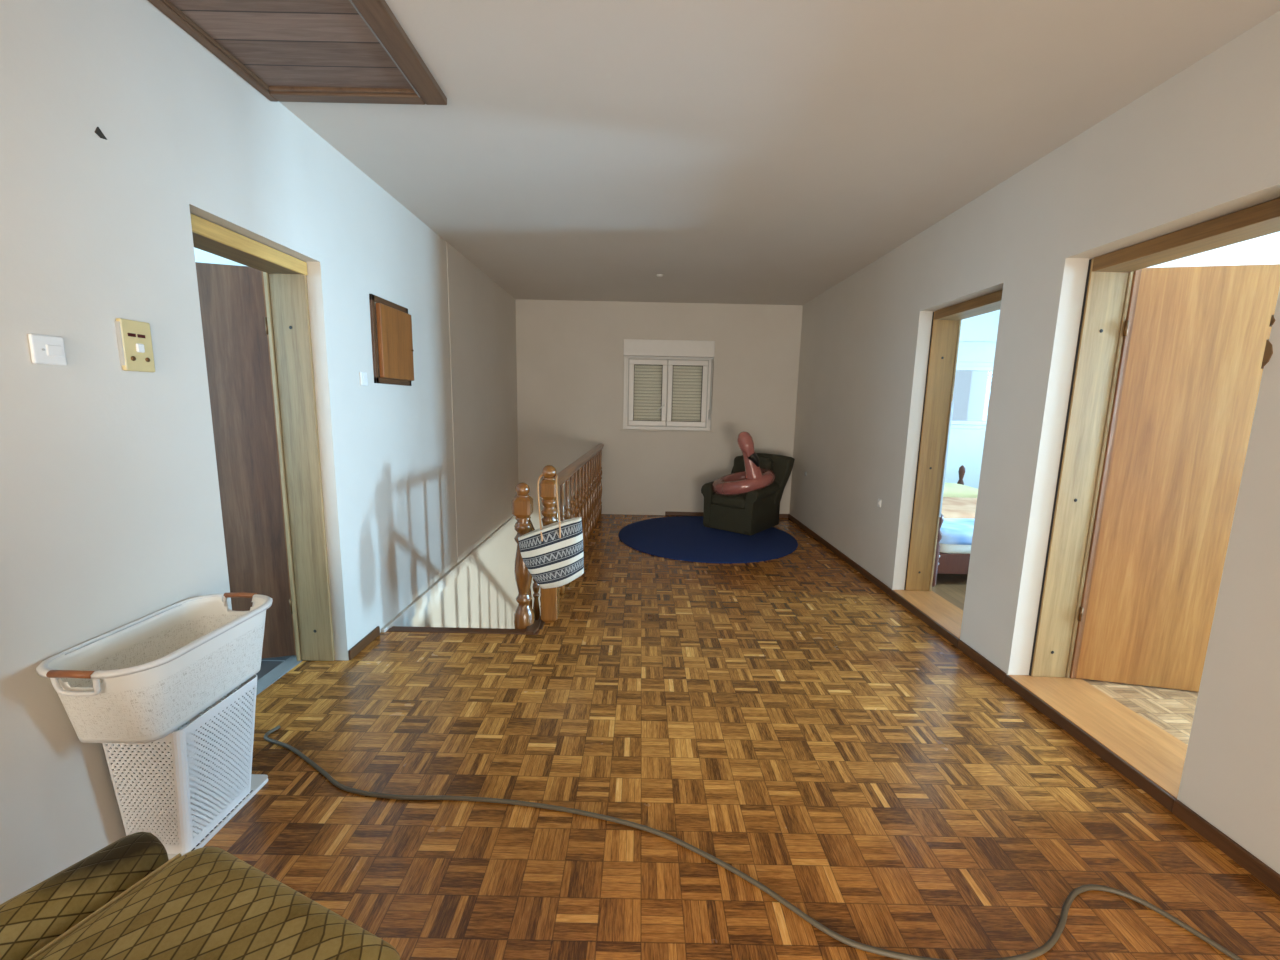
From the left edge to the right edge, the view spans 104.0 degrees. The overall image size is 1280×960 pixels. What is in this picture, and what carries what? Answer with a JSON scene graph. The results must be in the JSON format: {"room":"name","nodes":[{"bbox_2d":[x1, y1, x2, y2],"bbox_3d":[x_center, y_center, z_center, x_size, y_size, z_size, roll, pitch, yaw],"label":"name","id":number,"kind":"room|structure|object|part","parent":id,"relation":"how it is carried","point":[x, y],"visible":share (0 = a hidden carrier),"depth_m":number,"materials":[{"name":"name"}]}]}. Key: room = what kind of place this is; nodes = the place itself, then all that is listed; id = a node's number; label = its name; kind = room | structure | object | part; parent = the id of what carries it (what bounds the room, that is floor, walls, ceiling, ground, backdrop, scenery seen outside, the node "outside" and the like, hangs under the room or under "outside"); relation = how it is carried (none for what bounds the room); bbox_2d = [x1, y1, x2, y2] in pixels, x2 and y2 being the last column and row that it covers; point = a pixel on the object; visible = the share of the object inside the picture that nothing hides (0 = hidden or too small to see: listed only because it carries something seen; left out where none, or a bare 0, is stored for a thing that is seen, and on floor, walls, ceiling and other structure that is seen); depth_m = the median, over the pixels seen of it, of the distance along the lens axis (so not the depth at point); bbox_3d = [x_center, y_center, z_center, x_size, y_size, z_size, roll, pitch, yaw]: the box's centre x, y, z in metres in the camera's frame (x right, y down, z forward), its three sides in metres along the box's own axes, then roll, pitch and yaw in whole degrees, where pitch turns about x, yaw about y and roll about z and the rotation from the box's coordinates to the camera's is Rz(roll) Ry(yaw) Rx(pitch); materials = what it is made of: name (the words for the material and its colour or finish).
{"room":"upstairs landing","nodes":[
{"label":"upstairs landing","id":0,"kind":"room"},
{"bbox_2d":[194,247,245,265],"bbox_3d":[-2.810,-0.194,1.789,2.073,2.700,2.180,1,9,0],"label":"wall","id":1,"kind":"structure","parent":0,"point":[201,256],"depth_m":2.64,"materials":[{"name":"paint"}]},
{"bbox_2d":[0,0,517,903],"bbox_3d":[-1.677,1.059,2.356,0.244,5.300,8.136,1,9,0],"label":"wall","id":2,"kind":"structure","parent":0,"point":[118,126],"depth_m":1.59,"materials":[{"name":"paint"}]},
{"bbox_2d":[28,334,66,365],"bbox_3d":[-1.524,-0.335,1.289,0.012,0.074,0.074,1,9,0],"label":"light switch","id":3,"kind":"object","parent":2,"relation":"attached to","point":[44,349],"visible":1,"depth_m":1.28,"materials":[{"name":"white plastic"}]},
{"bbox_2d":[115,318,154,371],"bbox_3d":[-1.519,-0.404,1.512,0.020,0.150,0.094,1,9,0],"label":"switch plate","id":4,"kind":"object","parent":2,"relation":"attached to","point":[134,340],"visible":1,"depth_m":1.50,"materials":[{"name":"plastic"}]},
{"bbox_2d":[190,213,334,695],"bbox_3d":[-2.047,0.021,2.187,0.896,2.048,0.807,1,9,0],"label":"door","id":5,"kind":"structure","parent":2,"relation":"in","point":[255,317],"depth_m":2.48,"materials":[{"name":"brown wood"}]},
{"bbox_2d":[348,626,379,659],"bbox_3d":[-1.550,0.914,2.819,0.014,0.055,0.303,1,9,0],"label":"baseboard","id":6,"kind":"structure","parent":2,"relation":"attached to","point":[375,633],"depth_m":2.79,"materials":[{"name":"brown wood"}]},
{"bbox_2d":[360,372,367,385],"bbox_3d":[-1.520,-0.556,2.755,0.012,0.073,0.065,1,9,0],"label":"wall socket","id":7,"kind":"object","parent":2,"relation":"attached to","point":[363,375],"visible":1,"depth_m":2.75,"materials":[{"name":"white plastic"}]},
{"bbox_2d":[369,294,413,385],"bbox_3d":[-1.495,-0.832,3.054,0.050,0.492,0.445,1,9,0],"label":"upper cabinet","id":8,"kind":"object","parent":2,"relation":"attached to","point":[394,323],"visible":1,"depth_m":2.99,"materials":[{"name":"brown wood"}]},
{"bbox_2d":[381,516,516,631],"bbox_3d":[-1.539,0.687,4.691,0.026,0.090,3.406,1,9,0],"label":"trim","id":9,"kind":"structure","parent":2,"relation":"attached to","point":[410,611],"depth_m":3.90,"materials":[{"name":"paint"}]},
{"bbox_2d":[387,626,539,634],"bbox_3d":[-1.070,0.930,3.050,0.911,0.034,0.072,1,9,0],"label":"trim","id":10,"kind":"structure","parent":2,"relation":"attached to","point":[393,628],"depth_m":3.04,"materials":[{"name":"brown wood"}]},
{"bbox_2d":[525,620,540,633],"bbox_3d":[-0.658,0.906,3.088,0.072,0.017,0.165,1,9,0],"label":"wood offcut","id":11,"kind":"object","parent":10,"relation":"on","point":[531,629],"visible":1,"depth_m":3.06,"materials":[{"name":"brown wood"}]},
{"bbox_2d":[204,514,1279,959],"bbox_3d":[-0.921,1.124,2.363,5.606,0.200,8.136,1,9,0],"label":"floor","id":12,"kind":"structure","parent":0,"point":[787,720],"depth_m":1.79,"materials":[{"name":"brown wood"}]},
{"bbox_2d":[102,674,267,859],"bbox_3d":[-1.427,0.900,1.621,0.244,0.441,0.364,1,9,0],"label":"laundry hamper","id":13,"kind":"object","parent":12,"relation":"on","point":[202,802],"visible":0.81,"depth_m":1.51,"materials":[{"name":"white plastic"}]},
{"bbox_2d":[36,592,272,743],"bbox_3d":[-1.394,0.560,1.514,0.304,0.259,0.541,1,9,0],"label":"laundry basket","id":14,"kind":"object","parent":13,"relation":"on","point":[139,681],"visible":1,"depth_m":1.43,"materials":[{"name":"white plastic"}]},
{"bbox_3d":[-1.452,1.109,1.663,0.202,0.014,0.344,1,9,0],"label":"plate","id":15,"kind":"part","parent":13,"relation":"part of","materials":[{"name":"white plastic"}]},
{"bbox_2d":[0,832,400,959],"bbox_3d":[-0.827,0.842,0.509,0.874,0.910,0.969,5,9,22],"label":"sofa","id":16,"kind":"object","parent":12,"relation":"on","point":[125,900],"visible":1,"depth_m":0.87,"materials":[{"name":"fabric"}]},
{"bbox_3d":[-1.113,0.923,0.799,0.142,0.413,0.575,5,9,22],"label":"arm","id":17,"kind":"part","parent":16,"relation":"part of","materials":[{"name":"fabric"}]},
{"bbox_2d":[539,444,603,621],"bbox_3d":[-0.541,0.173,4.697,0.107,1.005,3.233,1,9,1],"label":"landing railing","id":18,"kind":"object","parent":12,"relation":"on","point":[586,470],"visible":0.71,"depth_m":4.00,"materials":[{"name":"brown wood"}]},
{"bbox_3d":[-0.569,0.404,3.151,0.106,1.005,0.106,1,9,0],"label":"newel post","id":19,"kind":"part","parent":18,"relation":"part of","materials":[{"name":"brown wood"}]},
{"bbox_2d":[518,474,583,588],"bbox_3d":[-0.553,0.301,2.946,0.361,0.637,0.329,9,12,43],"label":"tote bag","id":20,"kind":"object","parent":18,"relation":"hanging from","point":[553,554],"visible":0.97,"depth_m":2.87,"materials":[{"name":"multicoloured fabric"}]},
{"bbox_3d":[-0.524,-0.196,4.693,0.072,0.060,3.130,1,9,1],"label":"handrail","id":21,"kind":"part","parent":18,"relation":"part of","materials":[{"name":"brown wood"}]},
{"bbox_2d":[618,516,797,562],"bbox_3d":[0.711,0.599,5.378,1.884,0.011,1.884,1,9,0],"label":"round rug","id":22,"kind":"object","parent":12,"relation":"on","point":[684,538],"visible":0.88,"depth_m":5.12,"materials":[{"name":"blue carpet"}]},
{"bbox_2d":[701,453,794,535],"bbox_3d":[1.230,0.127,5.740,0.788,0.835,0.778,8,11,38],"label":"armchair","id":23,"kind":"object","parent":22,"relation":"on","point":[753,512],"visible":0.66,"depth_m":5.59,"materials":[{"name":"black leather"}]},
{"bbox_3d":[0.960,0.232,5.939,0.146,0.518,0.704,8,11,38],"label":"arm","id":24,"kind":"part","parent":23,"relation":"part of"},
{"bbox_2d":[712,493,746,508],"bbox_3d":[1.129,0.196,5.692,0.430,0.170,0.562,8,11,38],"label":"seat cushion","id":25,"kind":"object","parent":23,"relation":"on","point":[739,501],"depth_m":5.47,"materials":[{"name":"fabric"}]},
{"bbox_2d":[712,431,774,494],"bbox_3d":[1.154,-0.190,5.535,0.683,0.714,0.678,1,9,0],"label":"ring","id":26,"kind":"object","parent":23,"relation":"on","point":[753,478],"visible":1,"depth_m":5.28,"materials":[{"name":"pink plastic"}]},
{"bbox_2d":[733,456,772,472],"bbox_3d":[1.313,-0.067,5.852,0.470,0.430,0.130,8,11,38],"label":"cushion","id":27,"kind":"object","parent":23,"relation":"on","point":[766,462],"depth_m":5.79,"materials":[{"name":"fabric"}]},
{"bbox_3d":[1.395,0.293,5.590,0.146,0.518,0.704,8,11,38],"label":"arm","id":28,"kind":"part","parent":23,"relation":"part of"},
{"bbox_3d":[1.417,-0.027,5.919,0.755,0.575,0.236,8,11,38],"label":"backrest","id":29,"kind":"part","parent":23,"relation":"part of","materials":[{"name":"fabric"}]},
{"bbox_2d":[264,725,1242,959],"bbox_3d":[0.081,1.145,1.640,3.366,0.014,0.404,4,9,16],"label":"extension cord","id":30,"kind":"object","parent":12,"relation":"on","point":[1053,939],"visible":1,"depth_m":1.46,"materials":[{"name":"grey rubber"}]},
{"bbox_2d":[516,299,999,614],"bbox_3d":[1.721,0.508,6.507,7.037,5.300,0.302,1,9,0],"label":"wall","id":31,"kind":"structure","parent":0,"point":[570,357],"depth_m":6.15,"materials":[{"name":"paint"}]},
{"bbox_2d":[539,615,544,629],"bbox_3d":[-0.625,0.698,4.730,0.050,0.054,3.322,1,9,0],"label":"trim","id":32,"kind":"structure","parent":31,"relation":"attached to","point":[542,623],"depth_m":3.15,"materials":[{"name":"brown wood"}]},
{"bbox_2d":[620,339,714,432],"bbox_3d":[0.343,-1.151,6.161,1.160,1.106,0.173,1,9,0],"label":"window","id":33,"kind":"structure","parent":31,"relation":"in","point":[662,394],"depth_m":6.19,"materials":[{"name":"white plastic"}]},
{"bbox_3d":[0.096,-1.072,6.168,0.469,0.802,0.054,1,9,0],"label":"sash","id":34,"kind":"part","parent":33,"relation":"part of","materials":[{"name":"white plastic"}]},
{"bbox_3d":[0.332,-0.608,6.202,1.160,0.020,0.022,1,9,0],"label":"sill","id":35,"kind":"part","parent":33,"relation":"part of","materials":[{"name":"paint"}]},
{"bbox_2d":[634,365,701,420],"bbox_3d":[0.347,-1.075,6.252,1.010,0.870,0.015,1,9,0],"label":"roller shutter","id":36,"kind":"object","parent":33,"relation":"attached to","point":[687,380],"depth_m":6.24,"materials":[{"name":"beige plastic"}]},
{"bbox_3d":[0.578,-1.062,6.168,0.487,0.802,0.054,1,9,0],"label":"sash","id":37,"kind":"part","parent":33,"relation":"part of","materials":[{"name":"white plastic"}]},
{"bbox_2d":[603,511,787,517],"bbox_3d":[0.706,0.433,6.361,2.350,0.050,0.014,1,9,0],"label":"baseboard","id":38,"kind":"structure","parent":31,"relation":"attached to","point":[666,512],"depth_m":6.36,"materials":[{"name":"brown wood"}]},
{"bbox_2d":[951,341,995,428],"bbox_3d":[4.104,-1.153,6.141,0.800,1.050,0.080,1,9,0],"label":"window","id":39,"kind":"structure","parent":31,"relation":"in","point":[972,356],"depth_m":6.06,"materials":[{"name":"glass"}]},
{"bbox_3d":[4.102,-1.033,6.150,0.660,0.710,0.058,1,9,0],"label":"sash","id":40,"kind":"part","parent":39,"relation":"part of","materials":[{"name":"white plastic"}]},
{"bbox_2d":[280,0,1279,304],"bbox_3d":[0.234,-1.604,2.002,3.977,0.150,8.636,1,9,0],"label":"ceiling","id":41,"kind":"structure","parent":0,"point":[764,152],"depth_m":2.16,"materials":[{"name":"paint"}]},
{"bbox_2d":[148,0,446,104],"bbox_3d":[-1.145,-1.458,1.448,0.720,0.031,1.190,1,9,0],"label":"attic hatch","id":42,"kind":"object","parent":41,"relation":"attached to","point":[319,51],"visible":1,"depth_m":1.74,"materials":[{"name":"brown wood"}]},
{"bbox_3d":[-1.488,-1.466,1.448,0.034,0.029,1.190,1,9,0],"label":"frame","id":43,"kind":"part","parent":42,"relation":"part of","materials":[{"name":"brown wood"}]},
{"bbox_3d":[-1.172,-1.469,1.447,0.606,0.010,1.090,1,9,0],"label":"panel","id":44,"kind":"part","parent":42,"relation":"part of","materials":[{"name":"brown wood"}]},
{"bbox_3d":[-1.171,-1.543,2.010,0.598,0.029,0.055,1,9,0],"label":"frame","id":45,"kind":"part","parent":42,"relation":"part of","materials":[{"name":"brown wood"}]},
{"bbox_3d":[-0.829,-1.452,1.448,0.088,0.029,1.190,1,9,0],"label":"frame","id":46,"kind":"part","parent":42,"relation":"part of","materials":[{"name":"brown wood"}]},
{"bbox_2d":[931,574,967,609],"bbox_3d":[3.579,0.805,4.607,2.810,0.150,3.576,1,9,0],"label":"floor","id":47,"kind":"structure","parent":0,"point":[951,587],"depth_m":3.81,"materials":[{"name":"laminate"}]},
{"bbox_2d":[932,465,977,586],"bbox_3d":[2.946,0.325,4.757,1.463,0.730,2.018,1,9,0],"label":"double bed","id":48,"kind":"object","parent":47,"relation":"on","point":[956,521],"visible":0.16,"depth_m":3.83,"materials":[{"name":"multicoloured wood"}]},
{"bbox_3d":[2.244,0.529,3.804,0.068,0.580,0.068,1,9,0],"label":"post","id":49,"kind":"part","parent":48,"relation":"part of","materials":[{"name":"brown wood"}]},
{"bbox_3d":[2.937,0.510,4.769,1.405,0.160,1.920,1,9,0],"label":"bed frame","id":50,"kind":"part","parent":48,"relation":"part of","materials":[{"name":"brown wood"}]},
{"bbox_3d":[2.940,0.362,4.742,1.355,0.160,1.930,1,9,0],"label":"mattress","id":51,"kind":"part","parent":48,"relation":"part of","materials":[{"name":"fabric"}]},
{"bbox_2d":[941,497,976,518],"bbox_3d":[2.942,0.281,4.619,1.385,0.137,0.850,1,9,0],"label":"blanket","id":52,"kind":"object","parent":48,"relation":"on","point":[952,507],"depth_m":4.41,"materials":[{"name":"beige fabric"}]},
{"bbox_2d":[943,482,977,497],"bbox_3d":[3.253,0.114,5.366,0.600,0.160,0.520,1,9,0],"label":"pillow","id":53,"kind":"object","parent":48,"relation":"on","point":[950,489],"depth_m":5.12,"materials":[{"name":"fabric"}]},
{"bbox_3d":[3.646,0.195,5.721,0.068,0.730,0.068,1,9,0],"label":"post","id":54,"kind":"part","parent":48,"relation":"part of","materials":[{"name":"brown wood"}]},
{"bbox_2d":[789,11,1279,873],"bbox_3d":[2.049,-0.100,2.171,0.287,2.800,8.136,1,9,0],"label":"wall","id":55,"kind":"structure","parent":0,"point":[1202,145],"depth_m":2.38,"materials":[{"name":"paint"}]},
{"bbox_2d":[788,514,891,595],"bbox_3d":[1.885,0.649,5.061,0.014,0.055,2.639,1,9,0],"label":"baseboard","id":56,"kind":"structure","parent":55,"relation":"attached to","point":[877,582],"depth_m":4.57,"materials":[{"name":"brown wood"}]},
{"bbox_2d":[890,289,1002,646],"bbox_3d":[2.048,-0.058,3.208,0.306,2.110,0.809,1,9,0],"label":"door frame","id":57,"kind":"structure","parent":55,"relation":"in","point":[938,613],"depth_m":3.54,"materials":[{"name":"brown wood"}]},
{"bbox_3d":[2.186,-0.141,3.575,0.014,0.830,0.005,1,9,0],"label":"strike plate","id":58,"kind":"part","parent":57,"relation":"part of","materials":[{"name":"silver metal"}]},
{"bbox_2d":[957,640,1006,682],"bbox_3d":[1.879,0.994,2.762,0.014,0.055,0.380,1,9,0],"label":"baseboard","id":59,"kind":"structure","parent":55,"relation":"attached to","point":[978,658],"depth_m":2.73,"materials":[{"name":"brown wood"}]},
{"bbox_2d":[1004,198,1279,811],"bbox_3d":[2.454,0.119,2.024,1.125,2.126,0.837,1,9,0],"label":"door","id":60,"kind":"structure","parent":55,"relation":"in","point":[1167,375],"depth_m":2.32,"materials":[{"name":"brown wood"}]},
{"bbox_3d":[2.213,0.007,2.400,0.017,2.018,0.028,1,9,0],"label":"casing","id":61,"kind":"part","parent":60,"relation":"part of","materials":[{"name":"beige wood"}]},
{"bbox_2d":[1172,800,1279,895],"bbox_3d":[1.870,1.401,0.039,0.014,0.055,3.473,1,9,0],"label":"baseboard","id":62,"kind":"structure","parent":55,"relation":"attached to","point":[1249,862],"depth_m":1.59,"materials":[{"name":"brown wood"}]},
{"bbox_2d":[1083,679,1197,744],"bbox_3d":[3.568,1.348,0.980,2.810,0.150,3.560,1,9,0],"label":"floor","id":63,"kind":"structure","parent":0,"point":[1171,710],"depth_m":2.34,"materials":[{"name":"beige wood"}]},
{"bbox_2d":[1147,232,1279,267],"bbox_3d":[3.600,-0.233,2.594,2.810,2.600,0.100,1,9,0],"label":"wall partition","id":64,"kind":"structure","parent":0,"point":[1265,249],"depth_m":2.42,"materials":[{"name":"paint"}]},
{"bbox_3d":[0.639,3.492,4.836,4.977,0.150,3.936,1,9,0],"label":"floor","id":65,"kind":"structure","parent":0,"visible":0},
{"bbox_3d":[-1.134,2.034,4.718,0.892,2.335,2.936,1,9,0],"label":"stairs","id":66,"kind":"structure","parent":65,"relation":"on","visible":0},
{"bbox_2d":[512,482,540,628],"bbox_3d":[-0.732,1.271,4.541,0.128,2.942,2.799,1,9,0],"label":"stair railing","id":67,"kind":"object","parent":66,"relation":"on","point":[522,504],"visible":0.3,"depth_m":3.04,"materials":[{"name":"brown wood"}]}
]}

